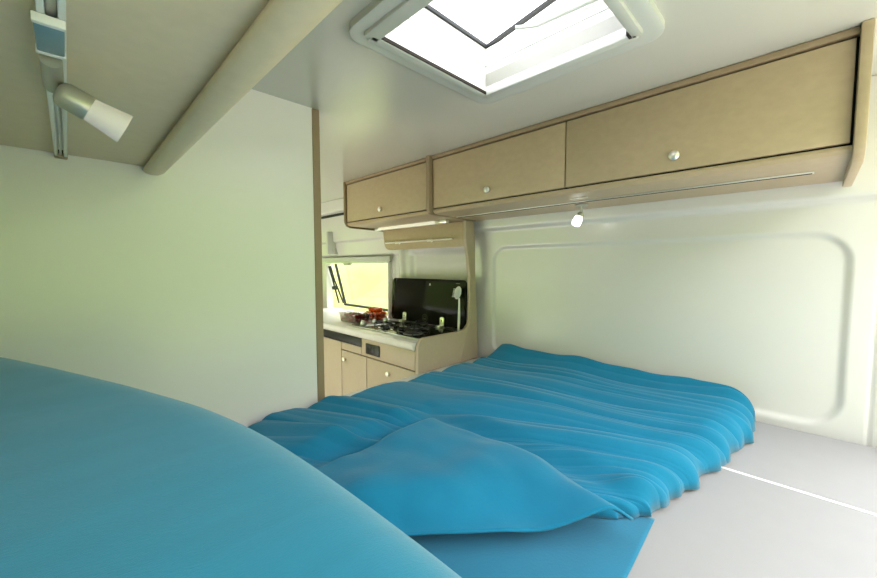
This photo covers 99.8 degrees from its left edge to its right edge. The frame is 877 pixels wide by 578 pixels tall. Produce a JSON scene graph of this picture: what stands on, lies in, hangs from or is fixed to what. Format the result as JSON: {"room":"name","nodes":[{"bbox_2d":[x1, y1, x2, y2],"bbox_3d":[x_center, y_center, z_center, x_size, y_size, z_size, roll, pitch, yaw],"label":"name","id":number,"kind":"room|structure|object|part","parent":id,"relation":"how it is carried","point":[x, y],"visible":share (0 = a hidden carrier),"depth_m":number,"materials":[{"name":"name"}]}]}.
{"room":"vehicle interior","nodes":[
{"label":"vehicle interior","id":0,"kind":"room"},
{"bbox_2d":[0,89,317,426],"bbox_3d":[-0.733,0.334,1.079,0.796,1.900,0.030,-4,5,-45],"label":"wall partition","id":1,"kind":"structure","parent":0,"point":[193,282],"depth_m":1.04,"materials":[{"name":"white paint"}]},
{"bbox_2d":[312,108,324,401],"bbox_3d":[-0.443,0.316,1.368,0.028,1.900,0.038,-4,5,-45],"label":"trim","id":2,"kind":"structure","parent":1,"relation":"attached to","point":[315,113],"depth_m":1.33,"materials":[{"name":"brown wood"}]},
{"bbox_2d":[252,0,876,202],"bbox_3d":[-0.955,-0.698,2.032,2.020,0.040,5.120,-4,5,-45],"label":"ceiling","id":3,"kind":"structure","parent":0,"point":[377,113],"depth_m":1.07,"materials":[{"name":"white plastic"}]},
{"bbox_2d":[349,0,664,102],"bbox_3d":[0.156,-0.687,0.850,0.536,0.221,0.536,-4,5,-45],"label":"window","id":4,"kind":"structure","parent":3,"relation":"in","point":[642,22],"depth_m":0.96,"materials":[{"name":"grey plastic"}]},
{"bbox_2d":[321,75,876,447],"bbox_3d":[-0.320,0.230,2.726,0.209,1.902,5.120,-4,5,-45],"label":"wall","id":5,"kind":"structure","parent":0,"point":[767,295],"depth_m":1.40,"materials":[{"name":"white plastic"}]},
{"bbox_2d":[326,231,337,254],"bbox_3d":[-0.937,-0.403,3.252,0.100,0.200,0.090,-4,5,-45],"label":"trim","id":6,"kind":"structure","parent":5,"relation":"attached to","point":[331,249],"depth_m":3.23,"materials":[{"name":"grey plastic"}]},
{"bbox_2d":[321,212,343,218],"bbox_3d":[-0.998,-0.641,3.318,0.072,0.018,1.650,-4,5,-45],"label":"trim","id":7,"kind":"structure","parent":5,"relation":"attached to","point":[338,214],"depth_m":3.18,"materials":[{"name":"black plastic"}]},
{"bbox_2d":[322,256,392,318],"bbox_3d":[-0.660,-0.035,3.173,0.238,0.475,1.045,-4,5,-45],"label":"window","id":8,"kind":"structure","parent":5,"relation":"in","point":[347,261],"depth_m":3.25,"materials":[{"name":"white plastic"}]},
{"bbox_2d":[343,155,474,231],"bbox_3d":[-0.205,-0.540,2.272,0.388,0.303,0.836,-4,5,-45],"label":"locker","id":9,"kind":"object","parent":5,"relation":"attached to","point":[402,194],"visible":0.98,"depth_m":2.10,"materials":[{"name":"beige laminate"}]},
{"bbox_3d":[-0.492,-0.557,2.558,0.360,0.303,0.024,-4,5,-45],"label":"panel","id":10,"kind":"part","parent":9,"relation":"part of","materials":[{"name":"beige wood"}]},
{"bbox_3d":[-0.324,-0.675,2.147,0.024,0.017,0.783,-4,5,-45],"label":"rail","id":11,"kind":"part","parent":9,"relation":"part of","materials":[{"name":"beige wood"}]},
{"bbox_3d":[-0.321,-0.543,2.155,0.016,0.237,0.772,-4,5,-45],"label":"door","id":12,"kind":"part","parent":9,"relation":"part of","materials":[{"name":"beige laminate"}]},
{"bbox_2d":[375,219,448,230],"bbox_3d":[-0.189,-0.395,2.308,0.029,0.020,0.680,-4,5,-45],"label":"lamp","id":13,"kind":"object","parent":9,"relation":"attached to","point":[444,221],"visible":0.99,"depth_m":2.25,"materials":[{"name":"white plastic"}]},
{"bbox_2d":[383,221,463,249],"bbox_3d":[-0.132,-0.331,2.367,0.045,0.142,0.767,-4,5,-45],"label":"panel","id":14,"kind":"object","parent":9,"relation":"attached to","point":[448,234],"visible":0.98,"depth_m":2.32,"materials":[{"name":"beige laminate"}]},
{"bbox_3d":[-0.145,-0.306,2.362,0.011,0.014,0.635,-4,5,-45],"label":"rod","id":15,"kind":"part","parent":14,"relation":"part of","materials":[{"name":"silver metal"}]},
{"bbox_2d":[432,18,874,220],"bbox_3d":[0.599,-0.486,1.470,0.388,0.311,1.433,-4,5,-45],"label":"locker","id":16,"kind":"object","parent":5,"relation":"attached to","point":[804,107],"visible":1,"depth_m":1.10,"materials":[{"name":"beige laminate"}]},
{"bbox_3d":[0.224,-0.510,1.612,0.016,0.237,0.697,-4,5,-45],"label":"door","id":17,"kind":"part","parent":16,"relation":"part of","materials":[{"name":"beige laminate"}]},
{"bbox_2d":[457,171,813,217],"bbox_3d":[0.546,-0.350,1.467,0.094,0.006,1.330,-4,5,-45],"label":"rail","id":18,"kind":"object","parent":16,"relation":"attached to","point":[812,172],"visible":1,"depth_m":1.29,"materials":[{"name":"silver metal"}]},
{"bbox_2d":[572,204,587,226],"bbox_3d":[0.602,-0.311,1.566,0.057,0.092,0.062,-4,5,-45],"label":"spotlight","id":19,"kind":"object","parent":18,"relation":"attached to","point":[577,220],"visible":1,"depth_m":1.55,"materials":[{"name":"white plastic"}]},
{"bbox_3d":[0.589,-0.289,1.568,0.040,0.048,0.042,-4,5,-45],"label":"lamp glass","id":20,"kind":"part","parent":19,"relation":"part of","materials":[{"name":"white"}]},
{"bbox_3d":[0.474,-0.626,1.351,0.024,0.017,1.413,-4,5,-45],"label":"rail","id":21,"kind":"part","parent":16,"relation":"part of","materials":[{"name":"beige wood"}]},
{"bbox_3d":[0.707,-0.401,1.109,0.020,0.028,0.028,-4,5,-45],"label":"knob","id":22,"kind":"part","parent":16,"relation":"part of","materials":[{"name":"silver metal"}]},
{"bbox_3d":[0.723,-0.479,1.114,0.016,0.237,0.704,-4,5,-45],"label":"door","id":23,"kind":"part","parent":16,"relation":"part of","materials":[{"name":"beige laminate"}]},
{"bbox_3d":[1.095,-0.455,0.969,0.380,0.311,0.020,-4,5,-45],"label":"panel","id":24,"kind":"part","parent":16,"relation":"part of","materials":[{"name":"beige laminate"}]},
{"bbox_3d":[-0.937,1.243,2.171,2.070,0.050,5.120,-4,5,-45],"label":"floor","id":25,"kind":"structure","parent":0,"visible":0},
{"bbox_2d":[323,329,414,396],"bbox_3d":[-0.595,0.725,2.667,0.460,0.919,1.758,-4,5,-45],"label":"base cabinet","id":26,"kind":"object","parent":25,"relation":"on","point":[351,363],"visible":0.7,"depth_m":2.24,"materials":[{"name":"beige laminate"}]},
{"bbox_3d":[-0.991,0.703,2.778,0.014,0.772,1.038,-4,5,-45],"label":"panel","id":27,"kind":"part","parent":26,"relation":"part of","materials":[{"name":"beige laminate"}]},
{"bbox_3d":[-0.522,0.758,2.311,0.014,0.720,0.278,-4,5,-45],"label":"door","id":28,"kind":"part","parent":26,"relation":"part of","materials":[{"name":"beige laminate"}]},
{"bbox_3d":[-0.382,0.352,2.128,0.010,0.063,0.132,-4,5,-45],"label":"control panel","id":29,"kind":"part","parent":26,"relation":"part of","materials":[{"name":"black plastic"}]},
{"bbox_3d":[-0.368,0.351,2.132,0.014,0.101,0.714,-4,5,-45],"label":"drawer","id":30,"kind":"part","parent":26,"relation":"part of","materials":[{"name":"beige laminate"}]},
{"bbox_2d":[323,308,456,350],"bbox_3d":[-0.588,0.244,2.644,0.465,0.040,1.758,-4,5,-45],"label":"countertop","id":31,"kind":"structure","parent":26,"relation":"on","point":[332,320],"depth_m":2.26,"materials":[{"name":"white laminate"}]},
{"bbox_2d":[349,278,466,339],"bbox_3d":[-0.214,0.094,2.282,0.374,0.304,0.715,-4,5,-45],"label":"gas hob","id":32,"kind":"object","parent":31,"relation":"in","point":[422,301],"visible":0.98,"depth_m":2.32,"materials":[{"name":"black glass"}]},
{"bbox_3d":[-0.412,0.228,2.456,0.296,0.004,0.160,-4,5,-45],"label":"knob plate","id":33,"kind":"part","parent":32,"relation":"part of","materials":[{"name":"silver metal"}]},
{"bbox_2d":[349,319,459,339],"bbox_3d":[-0.222,0.242,2.293,0.700,0.006,0.358,4,5,45],"label":"cooktop","id":34,"kind":"object","parent":32,"relation":"in","point":[390,328],"depth_m":2.24,"materials":[{"name":"black metal"}]},
{"bbox_3d":[-0.141,0.240,2.084,0.090,0.023,0.090,-4,5,-45],"label":"burner","id":35,"kind":"part","parent":32,"relation":"part of","materials":[{"name":"black metal"}]},
{"bbox_3d":[-0.083,0.079,2.397,0.025,0.289,0.695,-4,5,-45],"label":"glass lid","id":36,"kind":"part","parent":32,"relation":"part of","materials":[{"name":"black glass"}]},
{"bbox_2d":[452,286,460,330],"bbox_3d":[0.106,0.116,2.145,0.038,0.264,0.053,-4,5,-45],"label":"dish brush","id":37,"kind":"object","parent":32,"relation":"on","point":[457,292],"visible":1,"depth_m":2.13,"materials":[{"name":"white plastic"}]},
{"bbox_3d":[0.118,0.150,2.138,0.015,0.197,0.024,1,4,23],"label":"handle","id":38,"kind":"part","parent":37,"relation":"part of","materials":[{"name":"white plastic"}]},
{"bbox_3d":[-0.267,0.774,2.057,0.014,0.720,0.430,-4,5,-45],"label":"door","id":39,"kind":"part","parent":26,"relation":"part of","materials":[{"name":"beige laminate"}]},
{"bbox_2d":[341,358,478,395],"bbox_3d":[0.200,0.888,0.940,1.868,0.808,1.766,-4,5,-45],"label":"platform","id":40,"kind":"object","parent":25,"relation":"on","point":[406,379],"visible":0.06,"depth_m":1.81,"materials":[{"name":"grey plastic"}]},
{"bbox_2d":[627,466,876,577],"bbox_3d":[0.076,0.566,0.716,1.402,0.132,1.633,-4,5,-45],"label":"mattress","id":41,"kind":"object","parent":40,"relation":"on","point":[737,524],"visible":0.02,"depth_m":0.75,"materials":[{"name":"white fabric"}]},
{"bbox_2d":[0,357,461,577],"bbox_3d":[-0.259,0.326,0.365,0.452,0.392,1.633,-4,5,-45],"label":"pillow","id":42,"kind":"object","parent":41,"relation":"on","point":[99,478],"visible":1,"depth_m":0.33,"materials":[{"name":"blue fabric"}]},
{"bbox_2d":[248,344,755,535],"bbox_3d":[0.166,0.409,1.143,1.570,0.116,1.167,-4,5,-45],"label":"blanket","id":43,"kind":"object","parent":41,"relation":"on","point":[514,438],"visible":0.8,"depth_m":1.00,"materials":[{"name":"blue fabric"}]},
{"bbox_2d":[409,516,654,577],"bbox_3d":[-0.082,0.493,0.762,0.814,0.007,0.751,-4,5,-45],"label":"sheet","id":44,"kind":"object","parent":41,"relation":"on","point":[588,547],"visible":0.14,"depth_m":0.70,"materials":[{"name":"blue fabric"}]},
{"bbox_2d":[723,421,876,513],"bbox_3d":[0.735,0.525,1.373,0.456,0.131,1.633,-4,5,-45],"label":"mattress","id":45,"kind":"object","parent":40,"relation":"on","point":[844,472],"visible":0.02,"depth_m":1.02,"materials":[{"name":"white fabric"}]},
{"bbox_2d":[415,220,477,374],"bbox_3d":[0.058,0.421,2.039,0.476,1.604,0.023,-4,5,-45],"label":"end panel","id":46,"kind":"object","parent":25,"relation":"on","point":[434,352],"visible":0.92,"depth_m":2.08,"materials":[{"name":"beige laminate"}]},
{"bbox_3d":[-1.651,0.314,1.398,0.050,1.900,5.120,-4,5,-45],"label":"wall","id":47,"kind":"structure","parent":0,"visible":0},
{"bbox_2d":[0,0,342,174],"bbox_3d":[-0.287,-0.414,0.288,0.375,0.308,1.649,-4,5,-45],"label":"locker","id":48,"kind":"object","parent":47,"relation":"attached to","point":[177,67],"visible":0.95,"depth_m":0.47,"materials":[{"name":"grey laminate"}]},
{"bbox_2d":[35,0,67,159],"bbox_3d":[-0.310,-0.274,0.292,0.022,0.012,1.615,-4,5,-45],"label":"rail","id":49,"kind":"object","parent":48,"relation":"attached to","point":[53,8],"visible":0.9,"depth_m":0.60,"materials":[{"name":"white plastic"}]},
{"bbox_2d":[30,10,132,141],"bbox_3d":[-0.421,-0.238,0.448,0.088,0.080,0.153,-4,5,-45],"label":"spotlight","id":50,"kind":"object","parent":49,"relation":"attached to","point":[49,31],"visible":1,"depth_m":0.46,"materials":[{"name":"silver"}]},
{"bbox_3d":[-0.419,-0.271,0.398,0.022,0.009,0.066,-4,5,-45],"label":"clip plate","id":51,"kind":"part","parent":50,"relation":"part of","materials":[{"name":"blue plastic"}]},
{"bbox_3d":[-0.474,-0.265,0.454,0.021,0.028,0.068,-4,5,-45],"label":"arm","id":52,"kind":"part","parent":50,"relation":"part of","materials":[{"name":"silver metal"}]},
{"bbox_3d":[-0.446,-0.226,0.500,0.051,0.049,0.042,-4,5,-45],"label":"lamp glass","id":53,"kind":"part","parent":50,"relation":"part of","materials":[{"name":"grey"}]},
{"bbox_3d":[-0.174,-0.421,0.399,0.057,0.308,1.646,-4,5,-45],"label":"rail","id":54,"kind":"part","parent":48,"relation":"part of","materials":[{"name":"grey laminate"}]},
{"bbox_3d":[0.000,1.971,0.123,80.000,0.050,80.000,-4,5,-45],"label":"ground","id":55,"kind":"structure","parent":0,"visible":0},
{"bbox_2d":[332,263,387,315],"bbox_3d":[-0.445,-1.305,1.558,21.533,6.352,23.769,-4,5,-45],"label":"hedge","id":56,"kind":"object","parent":55,"relation":"on","point":[365,284],"visible":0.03,"depth_m":10.34,"materials":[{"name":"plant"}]}
]}

